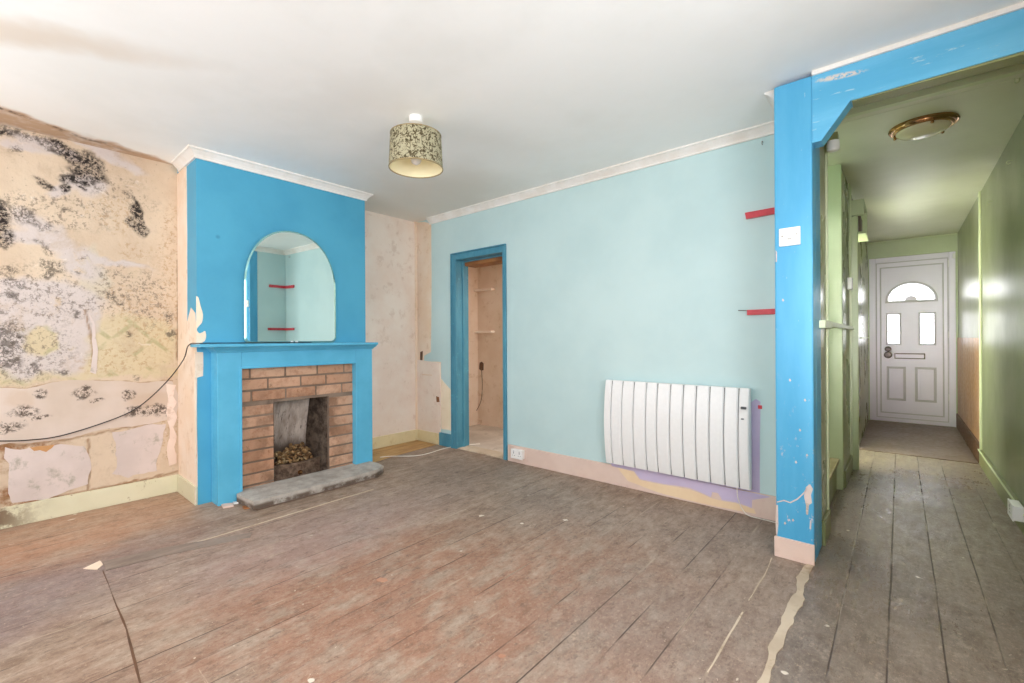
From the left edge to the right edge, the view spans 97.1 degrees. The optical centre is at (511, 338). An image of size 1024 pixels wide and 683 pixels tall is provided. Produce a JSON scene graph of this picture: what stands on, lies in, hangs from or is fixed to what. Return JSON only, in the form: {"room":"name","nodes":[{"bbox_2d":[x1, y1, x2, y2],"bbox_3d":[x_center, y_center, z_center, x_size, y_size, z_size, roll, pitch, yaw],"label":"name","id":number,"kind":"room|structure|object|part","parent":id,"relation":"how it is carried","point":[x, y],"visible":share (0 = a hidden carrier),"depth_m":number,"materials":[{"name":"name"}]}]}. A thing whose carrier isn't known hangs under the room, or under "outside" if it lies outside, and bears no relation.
{"room":"living room","nodes":[
{"label":"living room","id":0,"kind":"room"},
{"bbox_2d":[0,124,417,507],"bbox_3d":[-2.387,-0.074,3.337,0.112,2.335,4.300,0,0,41],"label":"wall","id":1,"kind":"structure","parent":0,"point":[89,263],"depth_m":2.93,"materials":[{"name":"paint"}]},
{"bbox_2d":[0,474,178,529],"bbox_3d":[-3.057,1.036,2.467,0.018,0.122,2.057,0,0,41],"label":"baseboard","id":2,"kind":"structure","parent":1,"relation":"attached to","point":[30,512],"depth_m":2.86,"materials":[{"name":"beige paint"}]},
{"bbox_2d":[0,342,311,441],"bbox_3d":[-2.274,0.316,2.993,1.717,0.577,0.414,0,0,-20],"label":"loose cable","id":3,"kind":"object","parent":1,"relation":"attached to","point":[237,342],"visible":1,"depth_m":2.99,"materials":[{"name":"black plastic"}]},
{"bbox_2d":[372,429,416,449],"bbox_3d":[-1.301,1.030,4.514,0.018,0.115,0.872,0,0,41],"label":"baseboard","id":4,"kind":"structure","parent":1,"relation":"attached to","point":[407,436],"depth_m":4.61,"materials":[{"name":"yellow paint"}]},
{"bbox_2d":[177,158,365,504],"bbox_3d":[-1.838,-0.077,3.571,0.444,2.335,1.250,0,0,41],"label":"wall","id":5,"kind":"structure","parent":0,"point":[223,212],"depth_m":3.15,"materials":[{"name":"blue paint"}]},
{"bbox_2d":[177,474,197,504],"bbox_3d":[-2.227,1.031,3.099,0.420,0.122,0.016,0,0,41],"label":"baseboard","id":6,"kind":"structure","parent":5,"relation":"attached to","point":[185,487],"depth_m":3.06,"materials":[{"name":"green paint"}]},
{"bbox_2d":[171,144,372,201],"bbox_3d":[-1.808,-1.215,3.551,0.462,0.060,1.337,0,0,41],"label":"trim","id":7,"kind":"structure","parent":5,"relation":"attached to","point":[190,153],"depth_m":3.23,"materials":[{"name":"paint"}]},
{"bbox_2d":[190,342,377,505],"bbox_3d":[-1.592,0.561,3.355,0.210,1.056,1.280,0,0,41],"label":"fireplace mantel","id":8,"kind":"object","parent":5,"relation":"attached to","point":[228,361],"visible":0.82,"depth_m":3.04,"materials":[{"name":"blue wood"}]},
{"bbox_3d":[-1.913,0.591,3.033,0.141,1.000,0.144,0,0,41],"label":"leg","id":9,"kind":"part","parent":8,"relation":"part of","materials":[{"name":"blue wood"}]},
{"bbox_2d":[190,342,377,347],"bbox_3d":[-1.601,0.043,3.348,0.210,0.020,1.262,0,0,41],"label":"shelf","id":10,"kind":"object","parent":8,"relation":"attached to","point":[348,344],"depth_m":3.25,"materials":[{"name":"blue wood"}]},
{"bbox_2d":[244,231,335,342],"bbox_3d":[-1.648,-0.387,3.416,0.014,0.845,0.690,0,0,38],"label":"arched mirror","id":11,"kind":"object","parent":8,"relation":"on","point":[290,289],"visible":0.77,"depth_m":3.39,"materials":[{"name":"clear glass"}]},
{"bbox_3d":[-1.584,0.071,3.402,0.165,0.036,1.195,0,0,41],"label":"bed moulding","id":12,"kind":"part","parent":8,"relation":"part of","materials":[{"name":"blue wood"}]},
{"bbox_3d":[-1.271,0.587,3.783,0.141,1.000,0.152,0,0,41],"label":"leg","id":13,"kind":"part","parent":8,"relation":"part of","materials":[{"name":"blue wood"}]},
{"bbox_2d":[242,364,352,488],"bbox_3d":[-1.613,0.642,3.424,0.088,0.893,0.843,0,0,41],"label":"brick surround","id":14,"kind":"object","parent":5,"relation":"attached to","point":[261,387],"visible":0.7,"depth_m":3.30,"materials":[{"name":"brown brick"}]},
{"bbox_2d":[274,396,326,470],"bbox_3d":[-1.754,0.769,3.560,0.415,0.642,0.413,0,0,41],"label":"fireback","id":15,"kind":"object","parent":5,"relation":"in","point":[297,421],"visible":0.38,"depth_m":3.62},
{"bbox_3d":[-1.787,0.769,3.588,0.150,0.642,0.323,0,0,41],"label":"panel","id":16,"kind":"part","parent":15,"relation":"part of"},
{"bbox_2d":[468,264,502,427],"bbox_3d":[0.267,0.029,4.566,2.840,2.100,1.020,0,0,41],"label":"wall","id":17,"kind":"structure","parent":0,"point":[485,308],"depth_m":5.60,"materials":[{"name":"paint"}]},
{"bbox_2d":[479,362,483,369],"bbox_3d":[-0.383,0.344,5.664,0.080,0.115,0.003,0,0,41],"label":"switch","id":18,"kind":"object","parent":17,"relation":"in","point":[481,365],"depth_m":5.66,"materials":[{"name":"brown plastic"}]},
{"bbox_2d":[474,288,493,291],"bbox_3d":[-0.363,-0.603,5.605,0.346,0.028,0.060,0,0,41],"label":"batten","id":19,"kind":"object","parent":17,"relation":"attached to","point":[483,289],"visible":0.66,"depth_m":5.55,"materials":[{"name":"beige wood"}]},
{"bbox_2d":[474,331,493,332],"bbox_3d":[-0.343,-0.083,5.590,0.292,0.028,0.060,0,0,41],"label":"batten","id":20,"kind":"object","parent":17,"relation":"attached to","point":[474,331],"visible":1,"depth_m":5.55,"materials":[{"name":"beige wood"}]},
{"bbox_2d":[0,421,1023,682],"bbox_3d":[0.732,1.134,3.586,4.813,0.124,8.890,0,0,41],"label":"floor","id":21,"kind":"structure","parent":0,"point":[448,565],"depth_m":1.97,"materials":[{"name":"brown wood"}]},
{"bbox_2d":[221,503,233,507],"bbox_3d":[-1.854,1.085,2.944,0.065,0.010,0.076,0,0,-35],"label":"debris piece","id":22,"kind":"object","parent":21,"relation":"on","point":[226,505],"visible":1,"depth_m":2.93,"materials":[{"name":"pink paint"}]},
{"bbox_2d":[274,456,320,481],"bbox_3d":[-1.678,1.012,3.496,0.212,0.145,0.379,0,0,41],"label":"grate","id":23,"kind":"object","parent":21,"relation":"on","point":[290,470],"visible":0.66,"depth_m":3.42,"materials":[{"name":"metal"}]},
{"bbox_2d":[274,441,312,464],"bbox_3d":[-1.710,0.907,3.527,0.185,0.164,0.303,0,0,41],"label":"rubble","id":24,"kind":"object","parent":23,"relation":"in","point":[283,458],"visible":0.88,"depth_m":3.54,"materials":[{"name":"brown stone"}]},
{"bbox_2d":[237,461,383,509],"bbox_3d":[-1.426,1.056,3.324,0.328,0.064,1.018,0,0,41],"label":"hearth slab","id":25,"kind":"object","parent":21,"relation":"on","point":[271,494],"visible":1,"depth_m":3.20,"materials":[{"name":"grey stone"}]},
{"bbox_2d":[380,444,474,457],"bbox_3d":[-0.740,1.077,4.335,1.011,0.006,0.144,0,0,-33],"label":"cable","id":26,"kind":"object","parent":21,"relation":"on","point":[469,444],"visible":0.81,"depth_m":4.19,"materials":[{"name":"white plastic"}]},
{"bbox_2d":[829,457,838,503],"bbox_3d":[1.785,0.745,3.123,0.708,0.650,0.790,0,0,41],"label":"staircase","id":27,"kind":"structure","parent":21,"relation":"on","point":[833,462],"depth_m":3.03,"materials":[{"name":"green wood"}]},
{"bbox_2d":[859,420,977,463],"bbox_3d":[4.283,1.053,4.839,0.802,0.006,2.015,0,0,41],"label":"floor mat","id":28,"kind":"object","parent":21,"relation":"on","point":[910,439],"visible":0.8,"depth_m":4.63,"materials":[{"name":"grey carpet"}]},
{"bbox_2d":[0,0,1023,242],"bbox_3d":[0.776,-1.292,3.538,4.663,0.135,8.890,0,0,41],"label":"ceiling","id":29,"kind":"structure","parent":0,"point":[520,95],"depth_m":2.24,"materials":[{"name":"paint"}]},
{"bbox_2d":[388,114,442,177],"bbox_3d":[-0.542,-1.105,2.554,0.303,0.293,0.303,0,0,41],"label":"pendant lamp","id":30,"kind":"object","parent":29,"relation":"hanging from","point":[415,148],"visible":1,"depth_m":2.46,"materials":[{"name":"fabric"}]},
{"bbox_3d":[-0.542,-1.060,2.554,0.060,0.157,0.060,0,0,41],"label":"light bulb","id":31,"kind":"part","parent":30,"relation":"part of","materials":[{"name":"white glass"}]},
{"bbox_3d":[-0.542,-1.054,2.554,0.300,0.186,0.300,0,0,41],"label":"lamp shade","id":32,"kind":"part","parent":30,"relation":"part of","materials":[{"name":"fabric"}]},
{"bbox_2d":[888,112,959,140],"bbox_3d":[2.371,-1.201,2.611,0.308,0.064,0.308,0,0,41],"label":"hall ceiling light","id":33,"kind":"object","parent":29,"relation":"attached to","point":[929,125],"visible":1,"depth_m":2.55,"materials":[{"name":"gold metal"}]},
{"bbox_3d":[2.371,-1.189,2.611,0.242,0.040,0.242,0,0,41],"label":"lamp shade","id":34,"kind":"part","parent":33,"relation":"part of","materials":[{"name":"white glass"}]},
{"bbox_2d":[417,134,775,495],"bbox_3d":[0.341,-0.089,3.754,3.710,2.335,0.116,0,0,41],"label":"wall","id":35,"kind":"structure","parent":0,"point":[646,274],"depth_m":3.32,"materials":[{"name":"blue paint"}]},
{"bbox_2d":[417,429,438,444],"bbox_3d":[-0.880,1.027,4.739,0.365,0.115,0.018,0,0,41],"label":"baseboard","id":36,"kind":"structure","parent":35,"relation":"attached to","point":[426,436],"depth_m":4.72,"materials":[{"name":"yellow paint"}]},
{"bbox_3d":[-0.871,0.598,4.732,0.389,0.746,0.010,0,0,41],"label":"bare plaster panel","id":37,"kind":"part","parent":35,"relation":"part of","materials":[{"name":"beige paint"}]},
{"bbox_2d":[439,432,452,447],"bbox_3d":[-0.659,1.019,4.549,0.208,0.130,0.020,0,0,41],"label":"baseboard","id":38,"kind":"structure","parent":35,"relation":"in","point":[444,438],"depth_m":4.54,"materials":[{"name":"blue wood"}]},
{"bbox_2d":[450,244,507,459],"bbox_3d":[-0.242,0.119,4.354,0.723,1.925,0.286,0,0,41],"label":"door frame","id":39,"kind":"structure","parent":35,"relation":"in","point":[460,262],"depth_m":4.46,"materials":[{"name":"blue wood"}]},
{"bbox_2d":[511,448,524,459],"bbox_3d":[0.050,0.994,3.903,0.131,0.082,0.041,0,0,41],"label":"wall socket","id":40,"kind":"object","parent":35,"relation":"attached to","point":[519,454],"visible":1,"depth_m":3.88,"materials":[{"name":"white plastic"}]},
{"bbox_2d":[426,90,773,224],"bbox_3d":[0.239,-1.226,3.504,3.250,0.060,0.420,0,0,41],"label":"trim","id":41,"kind":"structure","parent":35,"relation":"attached to","point":[765,129],"depth_m":3.23,"materials":[{"name":"paint"}]},
{"bbox_2d":[508,444,775,520],"bbox_3d":[0.791,0.992,3.306,2.168,0.167,0.019,0,0,41],"label":"baseboard","id":42,"kind":"structure","parent":35,"relation":"attached to","point":[755,504],"depth_m":3.12,"materials":[{"name":"pink paint"}]},
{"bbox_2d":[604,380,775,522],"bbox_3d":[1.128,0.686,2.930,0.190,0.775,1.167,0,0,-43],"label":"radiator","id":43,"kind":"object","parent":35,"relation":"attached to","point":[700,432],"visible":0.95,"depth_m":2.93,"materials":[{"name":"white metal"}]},
{"bbox_3d":[1.392,0.599,2.705,0.057,0.603,0.069,0,0,41],"label":"control panel","id":44,"kind":"part","parent":43,"relation":"part of","materials":[{"name":"white plastic"}]},
{"bbox_2d":[738,309,774,314],"bbox_3d":[1.500,-0.160,2.692,0.282,0.034,0.018,0,0,41],"label":"batten","id":45,"kind":"object","parent":35,"relation":"attached to","point":[758,311],"visible":0.62,"depth_m":2.70,"materials":[{"name":"wood"}]},
{"bbox_2d":[745,207,774,218],"bbox_3d":[1.513,-0.749,2.679,0.240,0.042,0.018,0,0,41],"label":"batten","id":46,"kind":"object","parent":35,"relation":"attached to","point":[770,211],"visible":0.64,"depth_m":2.70,"materials":[{"name":"red wood"}]},
{"bbox_2d":[844,63,1023,118],"bbox_3d":[2.053,-1.215,2.239,0.830,0.032,0.040,0,0,41],"label":"trim","id":47,"kind":"structure","parent":35,"relation":"attached to","point":[1012,70],"depth_m":2.20,"materials":[{"name":"green wood"}]},
{"bbox_2d":[825,132,839,152],"bbox_3d":[1.719,-1.051,2.433,0.073,0.093,0.060,0,0,41],"label":"switch","id":48,"kind":"object","parent":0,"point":[833,144],"visible":0.84,"depth_m":2.41,"materials":[{"name":"white plastic"}]},
{"bbox_2d":[820,145,868,519],"bbox_3d":[2.649,-0.102,4.519,1.239,2.335,4.670,0,0,41],"label":"wall","id":49,"kind":"structure","parent":0,"point":[862,246],"depth_m":3.44,"materials":[{"name":"green paint"}]},
{"bbox_2d":[819,320,831,328],"bbox_3d":[1.656,-0.074,2.387,0.028,0.040,0.280,0,0,41],"label":"trim","id":50,"kind":"structure","parent":49,"relation":"attached to","point":[824,324],"depth_m":2.29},
{"bbox_2d":[825,145,829,509],"bbox_3d":[1.752,-0.080,2.513,0.010,2.300,0.027,0,0,41],"label":"trim","id":51,"kind":"structure","parent":49,"relation":"attached to","point":[826,152],"depth_m":2.50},
{"bbox_2d":[828,164,843,489],"bbox_3d":[2.316,-0.083,3.237,0.085,2.300,0.070,0,0,41],"label":"trim","id":52,"kind":"structure","parent":49,"relation":"attached to","point":[835,190],"depth_m":3.21,"materials":[{"name":"green wood"}]},
{"bbox_2d":[822,455,852,545],"bbox_3d":[2.191,1.006,3.013,0.016,0.125,1.780,0,0,41],"label":"baseboard","id":53,"kind":"structure","parent":49,"relation":"attached to","point":[826,522],"depth_m":2.46,"materials":[{"name":"green wood"}]},
{"bbox_2d":[832,322,853,329],"bbox_3d":[2.251,-0.081,3.077,0.026,0.028,1.542,0,0,41],"label":"trim","id":54,"kind":"structure","parent":49,"relation":"attached to","point":[834,325],"depth_m":2.92,"materials":[{"name":"green wood"}]},
{"bbox_2d":[847,183,852,289],"bbox_3d":[2.669,-0.805,3.570,0.033,0.840,0.100,0,0,41],"label":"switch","id":55,"kind":"object","parent":49,"relation":"attached to","point":[849,279],"visible":1,"depth_m":3.57,"materials":[{"name":"white plastic"}]},
{"bbox_2d":[847,277,852,289],"bbox_3d":[2.670,-0.432,3.571,0.030,0.095,0.100,0,0,41],"label":"switch","id":56,"kind":"object","parent":55,"relation":"attached to","point":[849,280],"depth_m":3.54,"materials":[{"name":"white plastic"}]},
{"bbox_2d":[849,186,852,454],"bbox_3d":[2.756,-0.085,3.679,0.016,2.300,0.025,0,0,41],"label":"trim","id":57,"kind":"structure","parent":49,"relation":"attached to","point":[850,291],"depth_m":3.67,"materials":[{"name":"green wood"}]},
{"bbox_2d":[851,216,858,469],"bbox_3d":[2.799,0.035,3.699,0.055,2.060,0.060,0,0,41],"label":"trim","id":58,"kind":"structure","parent":49,"relation":"attached to","point":[855,306],"depth_m":3.67,"materials":[{"name":"green wood"}]},
{"bbox_2d":[851,199,867,241],"bbox_3d":[2.942,-0.991,3.835,0.104,0.260,0.500,0,0,41],"label":"meter box","id":59,"kind":"object","parent":49,"relation":"attached to","point":[858,207],"visible":0.61,"depth_m":3.77,"materials":[{"name":"green wood"}]},
{"bbox_2d":[868,234,957,419],"bbox_3d":[4.995,-0.098,5.662,1.033,2.300,0.120,0,0,41],"label":"wall","id":60,"kind":"structure","parent":0,"point":[945,243],"depth_m":5.58,"materials":[{"name":"green paint"}]},
{"bbox_2d":[869,251,955,426],"bbox_3d":[4.965,0.010,5.633,0.803,2.085,0.145,0,0,41],"label":"door","id":61,"kind":"structure","parent":60,"relation":"in","point":[912,298],"depth_m":5.61,"materials":[{"name":"white plastic"}]},
{"bbox_3d":[4.782,0.206,5.753,0.084,0.084,0.046,0,0,41],"label":"knob","id":62,"kind":"part","parent":61,"relation":"part of","materials":[{"name":"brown metal"}]},
{"bbox_3d":[4.834,-0.122,5.730,0.148,0.404,0.010,0,0,41],"label":"pane moulding","id":63,"kind":"part","parent":61,"relation":"part of","materials":[{"name":"white glass"}]},
{"bbox_3d":[4.852,-0.122,5.750,0.104,0.360,0.008,0,0,41],"label":"pane","id":64,"kind":"part","parent":61,"relation":"part of","materials":[{"name":"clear glass"}]},
{"bbox_3d":[4.857,0.566,5.718,0.091,0.325,0.008,0,0,41],"label":"raised panel","id":65,"kind":"part","parent":61,"relation":"part of","materials":[{"name":"white plastic"}]},
{"bbox_3d":[4.856,0.566,5.716,0.187,0.427,0.009,0,0,41],"label":"panel moulding","id":66,"kind":"part","parent":61,"relation":"part of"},
{"bbox_3d":[4.975,-0.582,5.643,0.430,0.200,0.008,0,0,41],"label":"fanlight pane","id":67,"kind":"part","parent":61,"relation":"part of","materials":[{"name":"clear glass"}]},
{"bbox_3d":[4.958,-0.582,5.622,0.494,0.260,0.010,0,0,41],"label":"fanlight moulding","id":68,"kind":"part","parent":61,"relation":"part of","materials":[{"name":"white glass"}]},
{"bbox_3d":[4.961,0.018,5.624,0.598,1.858,0.007,0,0,41],"label":"moulding","id":69,"kind":"part","parent":61,"relation":"part of","materials":[{"name":"white plastic"}]},
{"bbox_3d":[5.066,0.565,5.538,0.101,0.325,0.008,0,0,41],"label":"raised panel","id":70,"kind":"part","parent":61,"relation":"part of","materials":[{"name":"white plastic"}]},
{"bbox_3d":[5.064,0.565,5.537,0.197,0.427,0.009,0,0,41],"label":"panel moulding","id":71,"kind":"part","parent":61,"relation":"part of","materials":[{"name":"white plastic"}]},
{"bbox_3d":[5.073,-0.123,5.526,0.160,0.404,0.010,0,0,41],"label":"pane moulding","id":72,"kind":"part","parent":61,"relation":"part of","materials":[{"name":"white glass"}]},
{"bbox_3d":[5.090,-0.123,5.546,0.116,0.360,0.008,0,0,41],"label":"pane","id":73,"kind":"part","parent":61,"relation":"part of","materials":[{"name":"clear glass"}]},
{"bbox_2d":[868,233,957,243],"bbox_3d":[4.945,-1.242,5.611,0.833,0.010,0.015,0,0,41],"label":"trim","id":74,"kind":"structure","parent":60,"relation":"attached to","point":[952,233],"depth_m":5.59,"materials":[{"name":"green wood"}]},
{"bbox_2d":[958,115,1023,506],"bbox_3d":[3.735,-0.108,3.475,0.100,2.335,5.040,0,0,41],"label":"wall","id":75,"kind":"structure","parent":0,"point":[1002,220],"depth_m":3.10,"materials":[{"name":"green paint"}]},
{"bbox_2d":[812,2,1023,75],"bbox_3d":[1.733,-1.254,1.866,0.834,0.021,0.014,0,0,41],"label":"trim","id":76,"kind":"structure","parent":75,"relation":"attached to","point":[1019,6],"depth_m":1.88,"materials":[{"name":"paint"}]},
{"bbox_2d":[812,9,1023,147],"bbox_3d":[1.766,-1.089,1.903,0.834,0.318,0.085,0,0,41],"label":"ceiling beam","id":77,"kind":"structure","parent":75,"relation":"attached to","point":[833,91],"depth_m":1.92,"materials":[{"name":"blue paint"}]},
{"bbox_2d":[852,51,1023,107],"bbox_3d":[1.824,-1.081,1.856,0.681,0.010,0.076,0,0,41],"label":"trim","id":78,"kind":"structure","parent":75,"relation":"attached to","point":[1017,58],"depth_m":1.87,"materials":[{"name":"wood"}]},
{"bbox_2d":[956,413,978,462],"bbox_3d":[4.616,0.970,4.589,0.022,0.170,1.970,0,0,41],"label":"baseboard","id":79,"kind":"structure","parent":75,"relation":"attached to","point":[968,436],"depth_m":4.39,"materials":[{"name":"brown wood"}]},
{"bbox_2d":[957,338,978,440],"bbox_3d":[4.617,0.437,4.585,0.010,0.895,1.970,0,0,41],"label":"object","id":80,"kind":"structure","parent":75,"relation":"attached to","point":[967,348],"depth_m":4.42,"materials":[{"name":"brown wood"}]},
{"bbox_2d":[978,191,981,449],"bbox_3d":[3.959,-0.102,3.824,0.014,2.280,0.040,0,0,41],"label":"trim","id":81,"kind":"structure","parent":75,"relation":"attached to","point":[979,192],"depth_m":3.81,"materials":[{"name":"green wood"}]},
{"bbox_2d":[978,449,1023,534],"bbox_3d":[3.001,1.002,2.707,0.024,0.124,2.910,0,0,41],"label":"baseboard","id":82,"kind":"structure","parent":75,"relation":"attached to","point":[995,482],"depth_m":3.10,"materials":[{"name":"green wood"}]},
{"bbox_2d":[1007,498,1023,521],"bbox_3d":[2.755,0.940,2.476,0.047,0.086,0.146,0,0,41],"label":"socket","id":83,"kind":"object","parent":75,"relation":"attached to","point":[1015,510],"visible":1,"depth_m":2.43,"materials":[{"name":"white plastic"}]},
{"bbox_3d":[2.742,0.940,2.487,0.007,0.086,0.146,0,0,41],"label":"plate","id":84,"kind":"part","parent":83,"relation":"part of","materials":[{"name":"white plastic"}]},
{"bbox_3d":[1.544,-0.096,2.417,0.139,2.335,0.380,0,0,41],"label":"wall partition","id":85,"kind":"structure","parent":0,"visible":0},
{"bbox_2d":[779,226,800,246],"bbox_3d":[1.346,-0.495,2.194,0.090,0.088,0.012,0,0,41],"label":"switch plate","id":86,"kind":"object","parent":85,"relation":"attached to","point":[790,236],"visible":1,"depth_m":2.19,"materials":[{"name":"white plastic"}]},
{"bbox_2d":[774,76,821,565],"bbox_3d":[1.446,-0.087,2.289,0.167,2.318,0.282,0,0,41],"label":"pillar","id":87,"kind":"structure","parent":85,"relation":"attached to","point":[798,537],"depth_m":2.19,"materials":[{"name":"blue paint"}]}
]}

